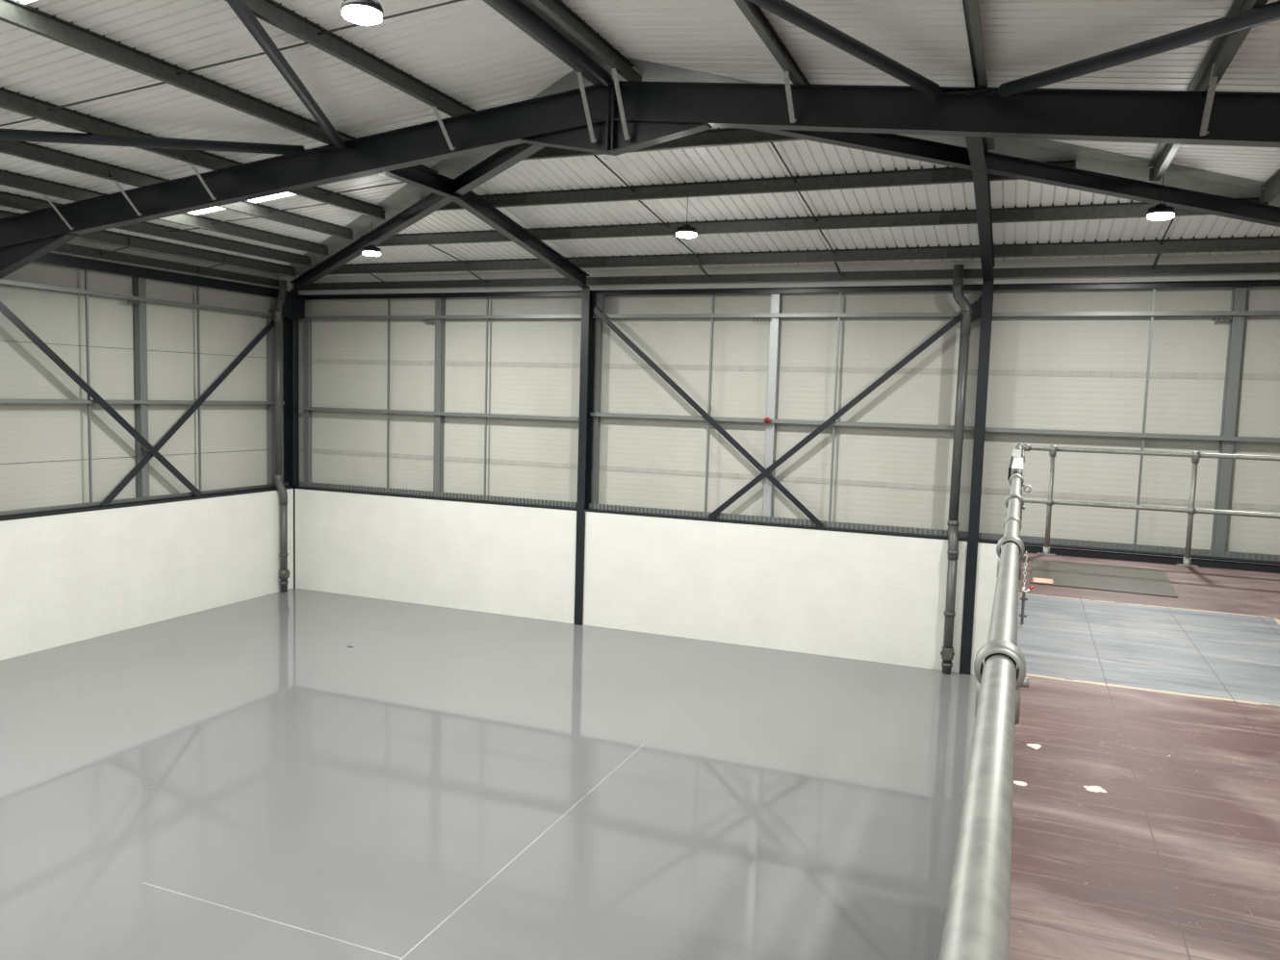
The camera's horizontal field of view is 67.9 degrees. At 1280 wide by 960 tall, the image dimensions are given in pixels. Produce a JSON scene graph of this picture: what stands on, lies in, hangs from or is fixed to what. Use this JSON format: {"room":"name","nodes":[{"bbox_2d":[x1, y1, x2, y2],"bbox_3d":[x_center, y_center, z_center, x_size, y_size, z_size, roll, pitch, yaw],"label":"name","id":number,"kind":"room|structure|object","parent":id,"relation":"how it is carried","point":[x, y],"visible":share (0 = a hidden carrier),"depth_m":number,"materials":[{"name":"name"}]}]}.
{"room":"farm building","nodes":[
{"label":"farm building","id":0,"kind":"room"},
{"bbox_2d":[0,238,293,661],"bbox_3d":[-11.927,-0.362,11.980,0.430,7.160,21.550,4,5,22],"label":"wall","id":1,"kind":"structure","parent":0,"point":[73,577],"depth_m":17.72,"materials":[{"name":"paint"}]},
{"bbox_2d":[84,269,92,502],"bbox_3d":[-9.848,-1.618,16.986,0.035,4.210,0.036,4,5,22],"label":"tube","id":2,"kind":"object","parent":1,"relation":"attached to","point":[86,270],"visible":0.86,"depth_m":16.96,"materials":[{"name":"metal"}]},
{"bbox_2d":[0,301,202,496],"bbox_3d":[-9.656,-1.374,17.106,0.014,3.820,4.412,4,5,22],"label":"brace","id":3,"kind":"object","parent":1,"relation":"attached to","point":[4,310],"visible":1,"depth_m":16.92,"materials":[{"name":"blue paint"}]},
{"bbox_2d":[131,278,149,497],"bbox_3d":[-9.475,-1.702,18.066,0.159,4.210,0.177,4,5,22],"label":"wall post","id":4,"kind":"object","parent":1,"relation":"attached to","point":[139,285],"visible":0.94,"depth_m":18.01,"materials":[{"name":"metal"}]},
{"bbox_2d":[0,279,283,318],"bbox_3d":[-9.299,-3.419,18.125,0.200,0.068,6.790,4,5,22],"label":"rail","id":5,"kind":"object","parent":1,"relation":"attached to","point":[2,282],"visible":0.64,"depth_m":17.51,"materials":[{"name":"metal"}]},
{"bbox_2d":[0,398,284,404],"bbox_3d":[-9.354,-1.502,18.293,0.200,0.068,6.790,4,5,22],"label":"rail","id":6,"kind":"object","parent":1,"relation":"attached to","point":[2,400],"visible":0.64,"depth_m":17.66,"materials":[{"name":"metal"}]},
{"bbox_2d":[0,483,293,521],"bbox_3d":[-11.988,0.862,11.892,0.346,0.133,21.170,4,5,22],"label":"trim","id":7,"kind":"structure","parent":1,"relation":"attached to","point":[165,499],"depth_m":17.78,"materials":[{"name":"blue paint"}]},
{"bbox_2d":[100,313,282,507],"bbox_3d":[-8.845,-1.612,19.176,0.014,3.980,4.621,4,5,22],"label":"brace","id":8,"kind":"object","parent":1,"relation":"attached to","point":[265,331],"visible":0.86,"depth_m":18.85,"materials":[{"name":"blue paint"}]},
{"bbox_2d":[196,286,201,491],"bbox_3d":[-8.931,-1.790,19.262,0.035,4.210,0.036,4,5,22],"label":"tube","id":9,"kind":"object","parent":1,"relation":"attached to","point":[197,288],"visible":0.86,"depth_m":19.24,"materials":[{"name":"metal"}]},
{"bbox_2d":[266,316,274,484],"bbox_3d":[-8.204,-1.731,21.297,0.120,3.780,0.280,4,5,22],"label":"post","id":10,"kind":"object","parent":1,"relation":"attached to","point":[270,335],"visible":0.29,"depth_m":21.17,"materials":[{"name":"metal"}]},
{"bbox_2d":[273,280,289,592],"bbox_3d":[-7.930,-0.939,21.114,0.304,6.910,0.331,4,5,22],"label":"pipe","id":11,"kind":"object","parent":1,"relation":"attached to","point":[284,573],"visible":1,"depth_m":21.01,"materials":[{"name":"grey plastic"}]},
{"bbox_2d":[0,588,977,959],"bbox_3d":[-1.746,3.946,8.342,23.450,0.200,22.400,4,5,22],"label":"floor","id":12,"kind":"structure","parent":0,"point":[418,789],"depth_m":11.00,"materials":[{"name":"concrete"}]},
{"bbox_2d":[282,291,305,588],"bbox_3d":[-7.891,-0.872,21.506,0.492,6.750,0.460,4,5,22],"label":"column","id":13,"kind":"structure","parent":12,"relation":"on","point":[294,306],"depth_m":21.55,"materials":[{"name":"metal"}]},
{"bbox_2d":[289,102,602,292],"bbox_3d":[-4.056,-4.330,16.016,0.165,1.359,12.786,-2,6,-35],"label":"rafter","id":14,"kind":"object","parent":13,"relation":"attached to","point":[505,158],"visible":0.74,"depth_m":15.19,"materials":[{"name":"blue paint"}]},
{"bbox_2d":[522,128,801,160],"bbox_3d":[0.364,-4.398,12.310,4.840,0.237,0.144,4,5,22],"label":"purlin","id":15,"kind":"structure","parent":14,"relation":"attached to","point":[718,137],"depth_m":12.11,"materials":[{"name":"metal"}]},
{"bbox_2d":[573,286,604,625],"bbox_3d":[-0.983,-0.427,18.943,0.422,6.710,0.290,4,5,22],"label":"steel column","id":16,"kind":"structure","parent":12,"relation":"on","point":[588,303],"depth_m":18.90,"materials":[{"name":"metal"}]},
{"bbox_2d":[305,290,582,300],"bbox_3d":[-4.333,-3.900,20.104,7.205,0.100,0.100,4,5,22],"label":"beam","id":17,"kind":"structure","parent":16,"relation":"attached to","point":[558,293],"depth_m":20.00,"materials":[{"name":"metal"}]},
{"bbox_2d":[300,277,590,290],"bbox_3d":[-4.332,-4.134,20.081,7.235,0.150,0.070,4,5,22],"label":"eaves purlin","id":18,"kind":"object","parent":17,"relation":"on","point":[530,282],"visible":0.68,"depth_m":20.00,"materials":[{"name":"metal"}]},
{"bbox_2d":[380,165,589,288],"bbox_3d":[-2.342,-4.014,15.299,0.165,1.022,6.965,4,5,22],"label":"rafter","id":19,"kind":"object","parent":16,"relation":"attached to","point":[421,177],"visible":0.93,"depth_m":15.18,"materials":[{"name":"blue paint"}]},
{"bbox_2d":[436,159,1075,210],"bbox_3d":[0.956,-4.244,13.823,9.805,0.237,0.144,4,5,22],"label":"purlin","id":20,"kind":"structure","parent":19,"relation":"attached to","point":[940,175],"depth_m":13.59,"materials":[{"name":"metal"}]},
{"bbox_2d":[675,197,696,238],"bbox_3d":[0.688,-3.855,13.958,0.320,0.576,0.320,4,5,22],"label":"lamp","id":21,"kind":"object","parent":20,"relation":"hanging from","point":[686,231],"visible":1,"depth_m":13.88,"materials":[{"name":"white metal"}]},
{"bbox_2d":[314,233,1279,275],"bbox_3d":[2.118,-3.941,16.793,19.551,0.237,0.144,4,5,22],"label":"purlin","id":22,"kind":"structure","parent":19,"relation":"attached to","point":[1245,243],"depth_m":16.15,"materials":[{"name":"metal"}]},
{"bbox_2d":[376,197,1268,246],"bbox_3d":[1.530,-4.094,15.289,14.616,0.237,0.144,4,5,22],"label":"purlin","id":23,"kind":"structure","parent":19,"relation":"attached to","point":[1091,211],"depth_m":14.78,"materials":[{"name":"metal"}]},
{"bbox_2d":[589,283,982,296],"bbox_3d":[2.448,-3.467,17.407,7.375,0.100,0.100,4,5,22],"label":"beam","id":24,"kind":"structure","parent":16,"relation":"attached to","point":[923,288],"depth_m":17.29,"materials":[{"name":"metal"}]},
{"bbox_2d":[589,268,982,285],"bbox_3d":[2.453,-3.701,17.382,7.395,0.150,0.070,4,5,22],"label":"eaves purlin","id":25,"kind":"object","parent":24,"relation":"on","point":[976,272],"visible":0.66,"depth_m":17.30,"materials":[{"name":"metal"}]},
{"bbox_2d":[959,281,993,674],"bbox_3d":[5.601,-0.007,16.324,0.502,6.710,0.290,4,5,22],"label":"steel column","id":26,"kind":"structure","parent":12,"relation":"on","point":[985,301],"depth_m":16.12,"materials":[{"name":"metal"}]},
{"bbox_2d":[964,136,994,281],"bbox_3d":[4.517,-3.565,12.571,0.165,0.999,6.965,4,5,22],"label":"rafter","id":27,"kind":"object","parent":26,"relation":"attached to","point":[976,145],"visible":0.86,"depth_m":12.54,"materials":[{"name":"blue paint"}]},
{"bbox_2d":[993,280,1279,290],"bbox_3d":[9.138,-3.041,14.746,7.010,0.100,0.100,4,5,22],"label":"beam","id":28,"kind":"structure","parent":26,"relation":"attached to","point":[1226,283],"depth_m":15.22,"materials":[{"name":"metal"}]},
{"bbox_2d":[993,262,1279,278],"bbox_3d":[9.138,-3.275,14.723,7.020,0.150,0.070,4,5,22],"label":"eaves purlin","id":29,"kind":"object","parent":28,"relation":"on","point":[1243,268],"visible":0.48,"depth_m":15.21,"materials":[{"name":"metal"}]},
{"bbox_2d":[1008,545,1279,959],"bbox_3d":[4.060,2.961,2.210,6.430,3.165,14.875,4,5,22],"label":"platform","id":30,"kind":"object","parent":12,"relation":"on","point":[1146,803],"visible":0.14,"depth_m":4.06,"materials":[{"name":"brown wood"}]},
{"bbox_2d":[938,473,1031,959],"bbox_3d":[0.610,0.815,1.697,0.135,1.138,8.295,4,5,22],"label":"guard rail","id":31,"kind":"object","parent":30,"relation":"on","point":[978,910],"visible":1,"depth_m":0.98,"materials":[{"name":"metal"}]},
{"bbox_2d":[1007,449,1024,480],"bbox_3d":[2.866,0.389,7.297,0.102,1.123,3.800,4,5,22],"label":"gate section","id":32,"kind":"object","parent":30,"relation":"on","point":[1017,459],"visible":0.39,"depth_m":6.62,"materials":[{"name":"silver metal"}]},
{"bbox_2d":[1019,551,1033,624],"bbox_3d":[2.702,0.752,6.634,0.086,0.515,0.024,4,5,22],"label":"chain","id":33,"kind":"object","parent":30,"relation":"on","point":[1023,599],"visible":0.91,"depth_m":6.64,"materials":[{"name":"metal"}]},
{"bbox_2d":[1029,560,1177,597],"bbox_3d":[4.168,0.878,8.620,1.185,0.010,1.390,4,5,22],"label":"plastic sheet","id":34,"kind":"object","parent":30,"relation":"on","point":[1043,573],"visible":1,"depth_m":8.53,"materials":[{"name":"grey plastic"}]},
{"bbox_2d":[1015,443,1279,567],"bbox_3d":[6.682,0.406,8.375,6.357,1.141,1.036,4,5,22],"label":"guard rail","id":35,"kind":"object","parent":30,"relation":"on","point":[1195,456],"visible":0.95,"depth_m":9.46,"materials":[{"name":"metal"}]},
{"bbox_2d":[0,78,1279,279],"bbox_3d":[-0.404,-0.426,11.016,22.280,8.120,0.200,4,5,22],"label":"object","id":36,"kind":"structure","parent":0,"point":[655,113],"depth_m":10.41,"materials":[{"name":"blue paint"}]},
{"bbox_2d":[0,191,55,211],"bbox_3d":[-10.274,-3.874,11.065,0.144,0.235,7.380,4,5,22],"label":"roof purlin","id":37,"kind":"structure","parent":36,"relation":"attached to","point":[7,199],"depth_m":13.96,"materials":[{"name":"metal"}]},
{"bbox_2d":[0,169,100,201],"bbox_3d":[-9.390,-3.920,10.706,0.144,0.235,7.380,4,5,22],"label":"roof purlin","id":38,"kind":"structure","parent":36,"relation":"attached to","point":[10,179],"depth_m":13.28,"materials":[{"name":"metal"}]},
{"bbox_2d":[0,139,162,187],"bbox_3d":[-8.227,-3.981,10.233,0.144,0.235,7.380,4,5,22],"label":"roof purlin","id":39,"kind":"structure","parent":36,"relation":"attached to","point":[35,152],"depth_m":12.36,"materials":[{"name":"metal"}]},
{"bbox_2d":[0,86,236,170],"bbox_3d":[-6.952,-4.047,9.714,0.144,0.235,7.380,4,5,22],"label":"roof purlin","id":40,"kind":"structure","parent":36,"relation":"attached to","point":[10,100],"depth_m":11.01,"materials":[{"name":"metal"}]},
{"bbox_2d":[108,172,142,215],"bbox_3d":[-7.072,-3.937,13.085,0.071,0.503,0.498,4,5,22],"label":"brace","id":41,"kind":"object","parent":36,"relation":"attached to","point":[110,173],"visible":1,"depth_m":13.10,"materials":[{"name":"metal"}]},
{"bbox_2d":[0,209,296,276],"bbox_3d":[-8.688,-4.293,17.560,0.144,0.235,6.482,4,5,22],"label":"roof purlin","id":42,"kind":"structure","parent":36,"relation":"attached to","point":[103,236],"depth_m":17.83,"materials":[{"name":"metal"}]},
{"bbox_2d":[32,252,287,298],"bbox_3d":[-9.222,-3.906,18.090,0.100,0.190,6.970,4,5,22],"label":"beam","id":43,"kind":"structure","parent":36,"relation":"attached to","point":[54,259],"depth_m":17.96,"materials":[{"name":"metal"}]},
{"bbox_2d":[53,243,288,288],"bbox_3d":[-9.209,-4.130,18.073,0.070,0.150,7.020,4,5,22],"label":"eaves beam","id":44,"kind":"structure","parent":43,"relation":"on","point":[66,247],"depth_m":18.26,"materials":[{"name":"metal"}]},
{"bbox_2d":[0,128,322,155],"bbox_3d":[-8.462,-3.772,10.147,9.675,0.834,0.124,-1,5,-25],"label":"tube","id":45,"kind":"object","parent":36,"relation":"attached to","point":[5,134],"visible":1,"depth_m":11.29,"materials":[{"name":"blue paint"}]},
{"bbox_2d":[36,199,311,266],"bbox_3d":[-7.919,-4.317,16.916,0.144,0.235,5.866,4,5,22],"label":"roof purlin","id":46,"kind":"structure","parent":36,"relation":"attached to","point":[146,228],"depth_m":17.29,"materials":[{"name":"metal"}]},
{"bbox_2d":[0,0,349,144],"bbox_3d":[-5.174,-4.140,8.992,0.144,0.235,7.380,4,5,22],"label":"roof purlin","id":47,"kind":"structure","parent":36,"relation":"attached to","point":[14,12],"depth_m":9.54,"materials":[{"name":"metal"}]},
{"bbox_2d":[48,81,166,110],"bbox_3d":[-5.704,-4.143,10.242,1.904,0.168,0.022,4,5,22],"label":"rod","id":48,"kind":"object","parent":47,"relation":"attached to","point":[162,83],"visible":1,"depth_m":10.25,"materials":[{"name":"metal"}]},
{"bbox_2d":[184,154,216,200],"bbox_3d":[-5.796,-4.004,12.567,0.071,0.503,0.498,4,5,22],"label":"brace","id":49,"kind":"object","parent":36,"relation":"attached to","point":[188,158],"visible":1,"depth_m":12.59,"materials":[{"name":"metal"}]},
{"bbox_2d":[81,188,329,255],"bbox_3d":[-7.149,-4.341,16.271,0.144,0.235,5.250,4,5,22],"label":"roof purlin","id":50,"kind":"structure","parent":36,"relation":"attached to","point":[189,219],"depth_m":16.72,"materials":[{"name":"metal"}]},
{"bbox_2d":[144,174,354,240],"bbox_3d":[-6.137,-4.374,15.423,0.144,0.235,4.439,4,5,22],"label":"roof purlin","id":51,"kind":"structure","parent":36,"relation":"attached to","point":[246,207],"depth_m":15.96,"materials":[{"name":"metal"}]},
{"bbox_2d":[226,0,345,148],"bbox_3d":[-3.398,-4.021,8.090,0.124,0.467,7.879,1,5,-5],"label":"tube","id":52,"kind":"object","parent":36,"relation":"attached to","point":[241,9],"visible":1,"depth_m":9.26,"materials":[{"name":"blue paint"}]},
{"bbox_2d":[219,156,385,220],"bbox_3d":[-5.027,-4.409,14.494,0.144,0.235,3.550,4,5,22],"label":"roof purlin","id":53,"kind":"structure","parent":36,"relation":"attached to","point":[317,193],"depth_m":15.11,"materials":[{"name":"metal"}]},
{"bbox_2d":[313,146,355,152],"bbox_3d":[-3.907,-4.200,12.054,0.600,0.014,0.160,4,5,22],"label":"plate","id":54,"kind":"object","parent":36,"relation":"attached to","point":[327,148],"visible":0.79,"depth_m":12.03,"materials":[{"name":"blue paint"}]},
{"bbox_2d":[224,0,470,116],"bbox_3d":[-3.471,-4.229,8.299,0.144,0.235,7.380,4,5,22],"label":"roof purlin","id":55,"kind":"structure","parent":36,"relation":"attached to","point":[270,12],"depth_m":9.60,"materials":[{"name":"metal"}]},
{"bbox_2d":[176,42,308,75],"bbox_3d":[-3.963,-4.234,9.534,1.824,0.160,0.022,4,5,22],"label":"rod","id":56,"kind":"object","parent":55,"relation":"attached to","point":[303,43],"visible":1,"depth_m":9.57,"materials":[{"name":"metal"}]},
{"bbox_2d":[429,96,455,150],"bbox_3d":[-2.316,-4.185,11.152,0.071,0.503,0.498,4,5,22],"label":"brace","id":57,"kind":"object","parent":36,"relation":"attached to","point":[435,110],"visible":1,"depth_m":11.17,"materials":[{"name":"metal"}]},
{"bbox_2d":[482,0,598,84],"bbox_3d":[-1.740,-4.319,7.595,0.144,0.235,7.380,4,5,22],"label":"roof purlin","id":58,"kind":"structure","parent":36,"relation":"attached to","point":[490,3],"depth_m":9.35,"materials":[{"name":"metal"}]},
{"bbox_2d":[317,0,463,35],"bbox_3d":[-2.246,-4.323,8.836,1.854,0.163,0.022,4,5,22],"label":"rod","id":59,"kind":"object","parent":58,"relation":"attached to","point":[452,1],"visible":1,"depth_m":8.81,"materials":[{"name":"metal"}]},
{"bbox_2d":[490,0,614,86],"bbox_3d":[-1.611,-4.170,7.382,0.150,0.150,7.060,4,5,22],"label":"tube","id":60,"kind":"object","parent":36,"relation":"attached to","point":[516,9],"visible":0.94,"depth_m":9.21,"materials":[{"name":"blue paint"}]},
{"bbox_2d":[530,0,641,81],"bbox_3d":[-1.359,-4.295,7.444,0.144,0.235,7.380,4,5,22],"label":"purlin","id":61,"kind":"structure","parent":36,"relation":"attached to","point":[556,10],"depth_m":9.47,"materials":[{"name":"metal"}]},
{"bbox_2d":[576,72,596,142],"bbox_3d":[-0.588,-4.152,10.460,0.071,0.741,0.503,4,5,22],"label":"brace","id":62,"kind":"object","parent":36,"relation":"attached to","point":[579,76],"visible":0.89,"depth_m":10.48,"materials":[{"name":"metal"}]},
{"bbox_2d":[611,57,630,140],"bbox_3d":[-0.207,-4.128,10.309,0.071,0.741,0.503,4,5,22],"label":"brace","id":63,"kind":"object","parent":36,"relation":"attached to","point":[614,71],"visible":0.97,"depth_m":10.32,"materials":[{"name":"metal"}]},
{"bbox_2d":[734,0,802,83],"bbox_3d":[0.360,-3.984,6.775,0.144,0.235,7.380,4,5,22],"label":"purlin","id":64,"kind":"structure","parent":36,"relation":"attached to","point":[753,12],"depth_m":8.82,"materials":[{"name":"metal"}]},
{"bbox_2d":[782,58,796,123],"bbox_3d":[1.515,-3.941,9.628,0.071,0.503,0.498,4,5,22],"label":"brace","id":65,"kind":"object","parent":36,"relation":"attached to","point":[785,73],"visible":0.92,"depth_m":9.66,"materials":[{"name":"metal"}]},
{"bbox_2d":[747,0,946,97],"bbox_3d":[0.117,-3.797,6.692,7.808,0.467,0.124,-3,7,-42],"label":"tube","id":66,"kind":"object","parent":36,"relation":"attached to","point":[782,9],"visible":1,"depth_m":8.17,"materials":[{"name":"blue paint"}]},
{"bbox_2d":[625,101,1279,227],"bbox_3d":[6.078,-3.684,11.985,12.786,1.359,0.165,1,5,-11],"label":"rafter","id":67,"kind":"object","parent":36,"relation":"attached to","point":[898,145],"visible":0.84,"depth_m":11.77,"materials":[{"name":"blue paint"}]},
{"bbox_2d":[935,88,992,100],"bbox_3d":[3.170,-3.749,9.239,0.600,0.014,0.160,4,5,22],"label":"plate","id":68,"kind":"object","parent":36,"relation":"attached to","point":[969,93],"visible":0.79,"depth_m":9.23,"materials":[{"name":"blue paint"}]},
{"bbox_2d":[962,0,988,87],"bbox_3d":[2.052,-3.679,6.117,0.144,0.235,7.380,4,5,22],"label":"roof purlin","id":69,"kind":"structure","parent":36,"relation":"attached to","point":[971,10],"depth_m":8.13,"materials":[{"name":"metal"}]},
{"bbox_2d":[972,72,994,150],"bbox_3d":[3.745,-3.998,10.324,0.144,0.235,2.312,4,5,22],"label":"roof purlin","id":70,"kind":"structure","parent":36,"relation":"attached to","point":[989,140],"depth_m":10.94,"materials":[{"name":"metal"}]},
{"bbox_2d":[982,0,1279,97],"bbox_3d":[5.148,-2.905,4.733,0.124,0.834,9.716,0,5,-22],"label":"brace","id":71,"kind":"object","parent":36,"relation":"attached to","point":[1268,12],"visible":1,"depth_m":7.47,"materials":[{"name":"blue paint"}]},
{"bbox_2d":[1147,74,1203,180],"bbox_3d":[5.742,-3.722,10.210,0.144,0.235,3.550,4,5,22],"label":"roof purlin","id":72,"kind":"structure","parent":36,"relation":"attached to","point":[1164,153],"depth_m":10.94,"materials":[{"name":"metal"}]},
{"bbox_2d":[1199,60,1218,136],"bbox_3d":[4.973,-3.317,8.283,0.071,0.503,0.498,4,5,22],"label":"brace","id":73,"kind":"object","parent":36,"relation":"attached to","point":[1213,80],"visible":0.97,"depth_m":8.30,"materials":[{"name":"metal"}]},
{"bbox_2d":[1195,0,1268,91],"bbox_3d":[3.817,-3.361,5.431,0.144,0.235,7.380,4,5,22],"label":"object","id":74,"kind":"structure","parent":36,"relation":"attached to","point":[1222,50],"depth_m":7.73,"materials":[{"name":"metal"}]},
{"bbox_2d":[1258,168,1279,202],"bbox_3d":[7.174,-3.525,10.129,0.144,0.235,4.439,4,5,22],"label":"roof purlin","id":75,"kind":"structure","parent":36,"relation":"attached to","point":[1271,186],"depth_m":11.84,"materials":[{"name":"metal"}]},
{"bbox_2d":[0,0,1279,278],"bbox_3d":[-1.531,-3.805,7.642,22.750,1.296,21.750,4,5,22],"label":"ceiling","id":76,"kind":"structure","parent":0,"point":[466,50],"depth_m":10.78,"materials":[{"name":"metal"}]},
{"bbox_2d":[15,0,294,214],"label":"window","id":77,"kind":"structure","parent":76,"relation":"attached to","point":[279,195],"depth_m":15.08,"materials":[{"name":"white"}]},
{"bbox_2d":[340,0,383,25],"bbox_3d":[-2.142,-3.957,7.342,0.320,0.788,0.320,4,5,22],"label":"lamp","id":78,"kind":"object","parent":76,"relation":"hanging from","point":[358,12],"visible":1,"depth_m":7.29,"materials":[{"name":"white plastic"}]},
{"bbox_2d":[361,221,381,255],"bbox_3d":[-4.610,-4.146,16.339,0.320,0.576,0.320,4,5,22],"label":"lamp","id":79,"kind":"object","parent":76,"relation":"hanging from","point":[370,250],"visible":1,"depth_m":16.26,"materials":[{"name":"white plastic"}]},
{"bbox_2d":[1146,173,1175,220],"bbox_3d":[6.503,-3.565,11.845,0.320,0.623,0.320,4,5,22],"label":"lamp","id":80,"kind":"object","parent":76,"relation":"hanging from","point":[1161,212],"visible":0.99,"depth_m":11.78,"materials":[{"name":"black plastic"}]},
{"bbox_2d":[291,252,1279,674],"bbox_3d":[2.277,-0.455,17.753,22.510,7.160,0.430,4,5,22],"label":"wall","id":81,"kind":"structure","parent":0,"point":[871,598],"depth_m":17.76,"materials":[{"name":"paint"}]},
{"bbox_2d":[304,319,311,482],"bbox_3d":[-7.572,-1.747,21.690,0.120,3.780,0.120,4,5,22],"label":"post","id":82,"kind":"object","parent":81,"relation":"attached to","point":[307,322],"visible":0.86,"depth_m":21.64,"materials":[{"name":"metal"}]},
{"bbox_2d":[386,299,389,487],"bbox_3d":[-5.497,-1.823,20.771,0.036,4.210,0.035,4,5,22],"label":"tube","id":83,"kind":"object","parent":81,"relation":"attached to","point":[388,354],"visible":1,"depth_m":20.75,"materials":[{"name":"metal"}]},
{"bbox_2d":[293,481,576,511],"bbox_3d":[-4.503,0.317,20.489,7.145,0.155,0.346,4,5,22],"label":"trim","id":84,"kind":"structure","parent":81,"relation":"attached to","point":[400,493],"depth_m":20.31,"materials":[{"name":"blue paint"}]},
{"bbox_2d":[433,298,445,492],"bbox_3d":[-4.302,-1.752,20.358,0.177,4.210,0.159,4,5,22],"label":"wall post","id":85,"kind":"object","parent":81,"relation":"attached to","point":[440,303],"visible":0.94,"depth_m":20.30,"materials":[{"name":"metal"}]},
{"bbox_2d":[302,407,578,420],"bbox_3d":[-4.370,-1.428,20.366,7.015,0.068,0.200,4,5,22],"label":"rail","id":86,"kind":"object","parent":81,"relation":"attached to","point":[303,408],"visible":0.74,"depth_m":20.18,"materials":[{"name":"metal"}]},
{"bbox_2d":[305,314,581,320],"bbox_3d":[-4.311,-3.454,20.189,7.015,0.068,0.200,4,5,22],"label":"rail","id":87,"kind":"object","parent":81,"relation":"attached to","point":[481,317],"visible":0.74,"depth_m":19.94,"materials":[{"name":"metal"}]},
{"bbox_2d":[483,297,488,495],"bbox_3d":[-3.215,-1.677,19.863,0.036,4.210,0.035,4,5,22],"label":"tube","id":88,"kind":"object","parent":81,"relation":"attached to","point":[487,298],"visible":1,"depth_m":19.84,"materials":[{"name":"metal"}]},
{"bbox_2d":[591,318,602,504],"bbox_3d":[-0.852,-1.319,19.017,0.080,3.780,0.120,4,5,22],"label":"post","id":89,"kind":"object","parent":81,"relation":"attached to","point":[599,340],"visible":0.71,"depth_m":18.97,"materials":[{"name":"metal"}]},
{"bbox_2d":[592,307,823,527],"bbox_3d":[1.204,-1.249,17.957,4.733,4.035,0.014,4,5,22],"label":"brace","id":90,"kind":"object","parent":81,"relation":"attached to","point":[658,371],"visible":1,"depth_m":17.91,"materials":[{"name":"blue paint"}]},
{"bbox_2d":[704,294,714,511],"bbox_3d":[1.312,-1.388,18.062,0.036,4.210,0.035,4,5,22],"label":"tube","id":91,"kind":"object","parent":81,"relation":"attached to","point":[712,298],"visible":1,"depth_m":18.04,"materials":[{"name":"metal"}]},
{"bbox_2d":[762,293,781,516],"bbox_3d":[2.441,-1.322,17.676,0.177,4.210,0.159,4,5,22],"label":"wall post","id":92,"kind":"object","parent":81,"relation":"attached to","point":[776,298],"visible":0.96,"depth_m":17.60,"materials":[{"name":"metal"}]},
{"bbox_2d":[585,503,968,541],"bbox_3d":[2.324,0.752,17.773,7.215,0.155,0.346,4,5,22],"label":"trim","id":93,"kind":"structure","parent":81,"relation":"attached to","point":[914,532],"depth_m":17.60,"materials":[{"name":"blue paint"}]},
{"bbox_2d":[592,312,960,318],"bbox_3d":[2.455,-3.023,17.497,7.215,0.068,0.200,4,5,22],"label":"rail","id":94,"kind":"object","parent":81,"relation":"attached to","point":[822,315],"visible":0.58,"depth_m":17.34,"materials":[{"name":"metal"}]},
{"bbox_2d":[590,412,973,430],"bbox_3d":[2.400,-1.101,17.665,7.215,0.068,0.200,4,5,22],"label":"rail","id":95,"kind":"object","parent":81,"relation":"attached to","point":[849,423],"visible":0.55,"depth_m":17.45,"materials":[{"name":"metal"}]},
{"bbox_2d":[828,293,841,521],"bbox_3d":[3.519,-1.248,17.184,0.036,4.210,0.035,4,5,22],"label":"tube","id":96,"kind":"object","parent":81,"relation":"attached to","point":[839,301],"visible":1,"depth_m":17.16,"materials":[{"name":"metal"}]},
{"bbox_2d":[707,300,980,518],"bbox_3d":[3.513,-1.134,17.063,4.679,4.094,0.014,4,5,22],"label":"brace","id":97,"kind":"object","parent":81,"relation":"attached to","point":[976,304],"visible":1,"depth_m":16.98,"materials":[{"name":"blue paint"}]},
{"bbox_2d":[940,264,972,673],"bbox_3d":[5.336,-0.145,16.204,0.396,6.950,0.323,4,5,22],"label":"pipe","id":98,"kind":"object","parent":81,"relation":"attached to","point":[947,654],"visible":1,"depth_m":16.18,"materials":[{"name":"grey plastic"}]},
{"bbox_2d":[978,532,1279,564],"bbox_3d":[9.051,1.181,15.097,6.930,0.155,0.346,4,5,22],"label":"trim","id":99,"kind":"structure","parent":81,"relation":"attached to","point":[987,538],"depth_m":15.41,"materials":[{"name":"blue paint"}]},
{"bbox_2d":[985,427,1279,442],"bbox_3d":[9.126,-0.662,14.990,6.930,0.068,0.200,4,5,22],"label":"rail","id":100,"kind":"object","parent":81,"relation":"attached to","point":[987,429],"visible":1,"depth_m":15.34,"materials":[{"name":"metal"}]},
{"bbox_2d":[992,310,1279,317],"bbox_3d":[9.182,-2.594,14.821,6.930,0.068,0.200,4,5,22],"label":"rail","id":101,"kind":"object","parent":81,"relation":"attached to","point":[1164,313],"visible":1,"depth_m":15.22,"materials":[{"name":"metal"}]},
{"bbox_2d":[1133,288,1155,544],"bbox_3d":[8.139,-0.953,15.347,0.036,4.210,0.035,4,5,22],"label":"tube","id":102,"kind":"object","parent":81,"relation":"attached to","point":[1154,290],"visible":1,"depth_m":15.32,"materials":[{"name":"metal"}]},
{"bbox_2d":[1210,287,1247,551],"bbox_3d":[9.258,-0.887,14.964,0.177,4.210,0.159,4,5,22],"label":"wall post","id":103,"kind":"object","parent":81,"relation":"attached to","point":[1239,294],"visible":0.95,"depth_m":14.91,"materials":[{"name":"metal"}]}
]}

